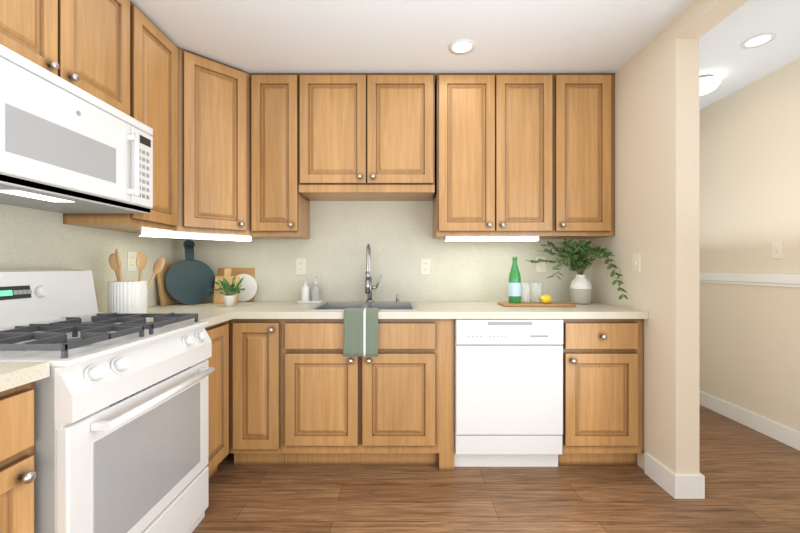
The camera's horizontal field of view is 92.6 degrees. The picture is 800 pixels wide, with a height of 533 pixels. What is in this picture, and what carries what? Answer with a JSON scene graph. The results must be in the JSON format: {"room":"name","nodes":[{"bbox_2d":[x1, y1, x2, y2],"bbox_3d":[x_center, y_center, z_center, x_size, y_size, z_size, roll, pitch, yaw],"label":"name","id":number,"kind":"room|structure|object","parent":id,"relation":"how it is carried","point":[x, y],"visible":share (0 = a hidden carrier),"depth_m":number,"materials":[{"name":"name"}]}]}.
{"room":"kitchen","nodes":[
{"label":"kitchen","id":0,"kind":"room"},
{"bbox_2d":[130,0,695,79],"bbox_3d":[-0.095,-1.395,0.600,2.990,0.270,4.400,0,0,0],"label":"ceiling","id":1,"kind":"structure","parent":0,"point":[421,36],"depth_m":2.06,"materials":[{"name":"paint"}]},
{"bbox_2d":[449,39,474,54],"bbox_3d":[0.355,-1.256,2.190,0.150,0.005,0.150,0,0,0],"label":"recessed light","id":2,"kind":"object","parent":1,"relation":"in","point":[461,46],"visible":1,"depth_m":2.18,"materials":[{"name":"paint"}]},
{"bbox_2d":[192,405,799,532],"bbox_3d":[0.480,1.200,2.200,4.380,0.060,7.840,0,0,0],"label":"floor","id":3,"kind":"structure","parent":0,"point":[752,480],"depth_m":1.94,"materials":[{"name":"brown wood"}]},
{"bbox_2d":[0,381,35,532],"bbox_3d":[-1.255,0.734,0.723,0.654,0.873,0.605,0,0,0],"label":"base cabinet","id":4,"kind":"object","parent":3,"relation":"on","point":[17,460],"visible":1,"depth_m":0.96,"materials":[{"name":"brown wood"}]},
{"bbox_2d":[0,361,49,391],"bbox_3d":[-1.261,0.275,0.723,0.642,0.040,0.606,0,0,0],"label":"countertop","id":5,"kind":"structure","parent":4,"relation":"on","point":[13,374],"depth_m":0.97,"materials":[{"name":"stone"}]},
{"bbox_2d":[0,269,214,532],"bbox_3d":[-1.206,0.590,1.410,0.748,1.160,0.763,0,0,0],"label":"range","id":6,"kind":"object","parent":3,"relation":"on","point":[121,422],"visible":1,"depth_m":1.31,"materials":[{"name":"white metal"}]},
{"bbox_2d":[205,320,228,479],"bbox_3d":[-1.255,0.734,1.992,0.654,0.873,0.393,0,0,0],"label":"base cabinet","id":7,"kind":"object","parent":3,"relation":"on","point":[218,334],"visible":0.23,"depth_m":2.04,"materials":[{"name":"brown wood"}]},
{"bbox_2d":[146,309,233,327],"bbox_3d":[-1.261,0.275,1.961,0.642,0.040,0.330,0,0,0],"label":"countertop","id":8,"kind":"structure","parent":7,"relation":"on","point":[211,313],"depth_m":2.12,"materials":[{"name":"stone"}]},
{"bbox_2d":[108,249,164,312],"bbox_3d":[-1.336,0.083,1.905,0.256,0.342,0.162,0,0,0],"label":"utensil crock","id":9,"kind":"object","parent":8,"relation":"on","point":[130,296],"visible":0.88,"depth_m":1.86,"materials":[{"name":"white ceramic"}]},
{"bbox_2d":[229,319,284,464],"bbox_3d":[-0.831,0.734,2.465,0.298,0.873,0.654,0,0,0],"label":"base cabinet","id":10,"kind":"object","parent":3,"relation":"on","point":[254,391],"visible":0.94,"depth_m":2.17,"materials":[{"name":"brown wood"}]},
{"bbox_2d":[281,319,453,470],"bbox_3d":[-0.184,0.734,2.465,0.991,0.873,0.654,0,0,0],"label":"base cabinet","id":11,"kind":"object","parent":3,"relation":"on","point":[392,403],"visible":0.94,"depth_m":2.17,"materials":[{"name":"brown wood"}]},
{"bbox_2d":[148,301,648,318],"bbox_3d":[-0.092,0.275,2.471,2.980,0.040,0.642,0,0,0],"label":"countertop","id":12,"kind":"structure","parent":11,"relation":"on","point":[246,309],"depth_m":2.17,"materials":[{"name":"stone"}]},
{"bbox_2d":[156,264,179,305],"bbox_3d":[-1.545,0.119,2.575,0.056,0.269,0.250,0,0,0],"label":"rectangular cutting board","id":13,"kind":"object","parent":12,"relation":"on","point":[165,297],"visible":0.44,"depth_m":2.48,"materials":[{"name":"brown wood"}]},
{"bbox_2d":[165,240,214,304],"bbox_3d":[-1.406,0.036,2.576,0.234,0.439,0.234,0,0,0],"label":"cutting board","id":14,"kind":"object","parent":12,"relation":"on","point":[190,279],"visible":0.94,"depth_m":2.57,"materials":[{"name":"paint"}]},
{"bbox_2d":[213,268,239,303],"bbox_3d":[-1.192,0.134,2.632,0.165,0.243,0.053,0,0,0],"label":"cutting board","id":15,"kind":"object","parent":12,"relation":"on","point":[218,297],"visible":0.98,"depth_m":2.62,"materials":[{"name":"brown wood"}]},
{"bbox_2d":[207,276,245,306],"bbox_3d":[-1.087,0.157,2.450,0.210,0.195,0.210,0,0,0],"label":"herb pot","id":16,"kind":"object","parent":12,"relation":"on","point":[229,299],"visible":1,"depth_m":2.42,"materials":[{"name":"white ceramic"}]},
{"bbox_2d":[218,268,254,300],"bbox_3d":[-1.195,0.131,2.790,0.270,0.245,0.039,0,0,0],"label":"cutting board","id":17,"kind":"object","parent":12,"relation":"on","point":[239,271],"visible":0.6,"depth_m":2.79,"materials":[{"name":"brown wood"}]},
{"bbox_2d":[237,274,257,301],"bbox_3d":[-1.130,0.153,2.758,0.200,0.200,0.040,0,0,0],"label":"plate","id":18,"kind":"object","parent":12,"relation":"on","point":[249,283],"visible":0.6,"depth_m":2.75,"materials":[{"name":"ceramic"}]},
{"bbox_2d":[298,276,323,302],"bbox_3d":[-0.631,0.160,2.715,0.167,0.188,0.100,0,0,0],"label":"soap dispensers","id":19,"kind":"object","parent":12,"relation":"on","point":[305,293],"visible":1,"depth_m":2.69,"materials":[{"name":"white ceramic"}]},
{"bbox_2d":[343,308,378,356],"bbox_3d":[-0.219,0.371,2.175,0.198,0.261,0.092,0,0,0],"label":"towel","id":20,"kind":"object","parent":12,"relation":"hanging from","point":[360,332],"visible":1,"depth_m":2.13,"materials":[{"name":"green fabric"}]},
{"bbox_2d":[307,244,417,310],"bbox_3d":[-0.215,0.137,2.478,0.642,0.586,0.549,0,0,0],"label":"sink","id":21,"kind":"object","parent":12,"relation":"in","point":[396,305],"visible":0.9,"depth_m":2.65,"materials":[{"name":"silver metal"}]},
{"bbox_2d":[497,302,575,306],"bbox_3d":[0.882,0.246,2.487,0.455,0.016,0.175,0,0,0],"label":"serving board","id":22,"kind":"object","parent":12,"relation":"on","point":[541,304],"visible":1,"depth_m":2.40,"materials":[{"name":"brown wood"}]},
{"bbox_2d":[508,257,520,302],"bbox_3d":[0.752,0.087,2.505,0.082,0.300,0.082,0,0,0],"label":"water bottle","id":23,"kind":"object","parent":22,"relation":"on","point":[514,287],"visible":1,"depth_m":2.48,"materials":[{"name":"green glass"}]},
{"bbox_2d":[521,283,529,302],"bbox_3d":[0.832,0.175,2.548,0.068,0.125,0.068,0,0,0],"label":"drink glass","id":24,"kind":"object","parent":22,"relation":"on","point":[525,291],"visible":0.79,"depth_m":2.53,"materials":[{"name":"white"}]},
{"bbox_2d":[531,283,541,302],"bbox_3d":[0.905,0.175,2.536,0.068,0.125,0.068,0,0,0],"label":"drink glass","id":25,"kind":"object","parent":22,"relation":"on","point":[533,288],"visible":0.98,"depth_m":2.52,"materials":[{"name":"white"}]},
{"bbox_2d":[540,294,550,302],"bbox_3d":[0.937,0.208,2.452,0.080,0.058,0.067,0,0,0],"label":"lemon","id":26,"kind":"object","parent":22,"relation":"on","point":[545,298],"visible":1,"depth_m":2.43,"materials":[{"name":"yellow food"}]},
{"bbox_2d":[527,238,627,304],"bbox_3d":[1.117,0.036,2.482,0.523,0.436,0.454,0,0,0],"label":"vase","id":27,"kind":"object","parent":12,"relation":"on","point":[580,289],"visible":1,"depth_m":2.55,"materials":[{"name":"green plant"}]},
{"bbox_2d":[454,319,562,466],"bbox_3d":[0.621,0.734,2.461,0.611,0.873,0.608,0,0,0],"label":"dishwasher","id":28,"kind":"object","parent":3,"relation":"on","point":[508,392],"visible":0.92,"depth_m":2.17,"materials":[{"name":"white plastic"}]},
{"bbox_2d":[558,319,643,464],"bbox_3d":[1.165,0.734,2.465,0.466,0.873,0.654,0,0,0],"label":"base cabinet","id":29,"kind":"object","parent":3,"relation":"on","point":[603,391],"visible":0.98,"depth_m":2.17,"materials":[{"name":"brown wood"}]},
{"bbox_2d":[592,19,698,473],"bbox_3d":[1.460,-0.180,3.970,0.120,2.700,4.060,0,0,0],"label":"wall","id":30,"kind":"structure","parent":0,"point":[657,152],"depth_m":2.04,"materials":[{"name":"paint"}]},
{"bbox_2d":[632,253,639,272],"bbox_3d":[1.394,-0.020,2.260,0.012,0.116,0.072,0,0,0],"label":"outlet","id":31,"kind":"object","parent":30,"relation":"attached to","point":[635,262],"visible":1,"depth_m":2.25,"materials":[{"name":"beige plastic"}]},
{"bbox_2d":[645,453,704,498],"bbox_3d":[1.520,1.113,3.962,0.030,0.115,4.075,0,0,0],"label":"baseboard","id":32,"kind":"structure","parent":30,"relation":"attached to","point":[680,486],"depth_m":1.93,"materials":[{"name":"paint"}]},
{"bbox_2d":[676,0,748,37],"bbox_3d":[1.460,-1.345,0.170,0.120,0.370,3.540,0,0,0],"label":"header","id":33,"kind":"object","parent":30,"relation":"attached to","point":[697,19],"visible":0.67,"depth_m":1.80,"materials":[{"name":"paint"}]},
{"bbox_2d":[699,58,799,431],"bbox_3d":[2.610,-0.180,2.200,0.120,2.700,7.840,0,0,0],"label":"wall","id":34,"kind":"structure","parent":0,"point":[749,214],"depth_m":2.77,"materials":[{"name":"paint"}]},
{"bbox_2d":[699,272,799,450],"bbox_3d":[2.538,0.610,2.200,0.022,1.120,7.600,0,0,0],"label":"wall trim","id":35,"kind":"structure","parent":34,"relation":"attached to","point":[788,436],"depth_m":2.74,"materials":[{"name":"paint"}]},
{"bbox_2d":[772,241,782,258],"bbox_3d":[2.544,-0.110,2.580,0.012,0.116,0.072,0,0,0],"label":"outlet","id":36,"kind":"object","parent":34,"relation":"attached to","point":[777,250],"visible":1,"depth_m":2.58,"materials":[{"name":"beige plastic"}]},
{"bbox_2d":[699,0,799,109],"bbox_3d":[2.035,-1.430,2.200,1.030,0.200,7.600,0,0,0],"label":"ceiling","id":37,"kind":"structure","parent":0,"point":[729,61],"depth_m":2.31,"materials":[{"name":"paint"}]},
{"bbox_2d":[699,74,720,95],"bbox_3d":[2.140,-1.279,2.720,0.220,0.100,0.220,0,0,0],"label":"light","id":38,"kind":"object","parent":37,"relation":"attached to","point":[708,83],"visible":0.44,"depth_m":2.65,"materials":[{"name":"white glass"}]},
{"bbox_2d":[741,33,775,48],"bbox_3d":[2.107,-1.327,2.250,0.150,0.005,0.150,0,0,0],"label":"recessed light","id":39,"kind":"object","parent":37,"relation":"in","point":[758,40],"visible":1,"depth_m":2.24,"materials":[{"name":"paint"}]},
{"bbox_3d":[-0.155,-0.180,2.860,3.110,2.700,0.120,0,0,0],"label":"wall","id":40,"kind":"structure","parent":0,"visible":0},
{"bbox_2d":[123,46,263,238],"bbox_3d":[-1.277,-0.729,2.487,0.610,1.058,0.610,0,0,0],"label":"upper cabinet","id":41,"kind":"object","parent":40,"relation":"attached to","point":[214,146],"visible":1,"depth_m":2.31,"materials":[{"name":"brown wood"}]},
{"bbox_2d":[138,230,251,240],"bbox_3d":[-1.230,-0.184,2.347,0.073,0.029,0.621,0,0,45],"label":"under-cabinet light","id":42,"kind":"object","parent":41,"relation":"attached to","point":[143,233],"visible":1,"depth_m":2.29,"materials":[{"name":"white plastic"}]},
{"bbox_2d":[183,197,591,300],"bbox_3d":[-0.095,-0.128,2.797,2.990,0.805,0.006,0,0,0],"label":"wall","id":43,"kind":"structure","parent":40,"relation":"attached to","point":[397,236],"depth_m":2.79,"materials":[{"name":"paint"}]},
{"bbox_2d":[251,73,309,238],"bbox_3d":[-0.815,-0.729,2.614,0.310,1.058,0.357,0,0,0],"label":"upper cabinet","id":44,"kind":"object","parent":43,"relation":"attached to","point":[280,206],"visible":1,"depth_m":2.47,"materials":[{"name":"brown wood"}]},
{"bbox_2d":[296,259,305,273],"bbox_3d":[-0.722,0.000,2.789,0.072,0.116,0.009,0,0,0],"label":"electrical outlet","id":45,"kind":"object","parent":43,"relation":"attached to","point":[300,266],"visible":1,"depth_m":2.79,"materials":[{"name":"beige plastic"}]},
{"bbox_2d":[299,73,434,200],"bbox_3d":[-0.216,-0.869,2.614,0.883,0.778,0.357,0,0,0],"label":"upper cabinet","id":46,"kind":"object","parent":43,"relation":"attached to","point":[366,136],"visible":1,"depth_m":2.47,"materials":[{"name":"brown wood"}]},
{"bbox_2d":[421,259,429,273],"bbox_3d":[0.186,0.000,2.789,0.072,0.116,0.009,0,0,0],"label":"electrical outlet","id":47,"kind":"object","parent":43,"relation":"attached to","point":[425,266],"visible":1,"depth_m":2.79,"materials":[{"name":"beige plastic"}]},
{"bbox_2d":[433,73,552,238],"bbox_3d":[0.618,-0.729,2.614,0.755,1.058,0.357,0,0,0],"label":"upper cabinet","id":48,"kind":"object","parent":43,"relation":"attached to","point":[493,154],"visible":1,"depth_m":2.47,"materials":[{"name":"brown wood"}]},
{"bbox_2d":[444,236,538,240],"bbox_3d":[0.605,-0.184,2.538,0.610,0.029,0.083,0,0,0],"label":"under-cabinet light","id":49,"kind":"object","parent":48,"relation":"attached to","point":[491,238],"visible":1,"depth_m":2.50,"materials":[{"name":"white plastic"}]},
{"bbox_2d":[536,256,545,271],"bbox_3d":[1.030,-0.015,2.789,0.072,0.116,0.009,0,0,0],"label":"electrical outlet","id":50,"kind":"object","parent":43,"relation":"attached to","point":[541,266],"visible":0.85,"depth_m":2.79,"materials":[{"name":"beige plastic"}]},
{"bbox_2d":[539,73,614,238],"bbox_3d":[1.198,-0.729,2.614,0.401,1.058,0.357,0,0,0],"label":"upper cabinet","id":51,"kind":"object","parent":43,"relation":"attached to","point":[583,155],"visible":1,"depth_m":2.47,"materials":[{"name":"brown wood"}]},
{"bbox_3d":[-1.650,-0.180,0.600,0.120,2.700,4.640,0,0,0],"label":"wall","id":52,"kind":"structure","parent":0,"visible":0},
{"bbox_2d":[0,0,129,115],"bbox_3d":[-1.403,-0.955,1.411,0.357,0.606,0.762,0,0,0],"label":"upper cabinet","id":53,"kind":"object","parent":52,"relation":"attached to","point":[84,45],"visible":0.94,"depth_m":1.50,"materials":[{"name":"brown wood"}]},
{"bbox_2d":[0,44,152,213],"bbox_3d":[-1.344,-0.445,1.411,0.472,0.400,0.758,0,0,0],"label":"over-the-range microwave","id":54,"kind":"object","parent":53,"relation":"attached to","point":[66,147],"visible":1,"depth_m":1.34,"materials":[{"name":"white plastic"}]},
{"bbox_2d":[0,204,182,312],"bbox_3d":[-1.587,-0.028,1.847,0.006,0.605,1.894,0,0,0],"label":"wall","id":55,"kind":"structure","parent":52,"relation":"attached to","point":[30,238],"depth_m":1.87,"materials":[{"name":"paint"}]},
{"bbox_2d":[127,251,136,270],"bbox_3d":[-1.579,-0.030,2.255,0.009,0.116,0.072,0,0,0],"label":"electrical outlet","id":56,"kind":"object","parent":55,"relation":"attached to","point":[131,261],"visible":0.98,"depth_m":2.25,"materials":[{"name":"beige plastic"}]},
{"bbox_2d":[63,1,177,230],"bbox_3d":[-1.403,-0.729,1.988,0.357,1.058,0.385,0,0,0],"label":"upper cabinet","id":57,"kind":"object","parent":52,"relation":"attached to","point":[153,77],"visible":0.31,"depth_m":1.98,"materials":[{"name":"brown wood"}]}
]}

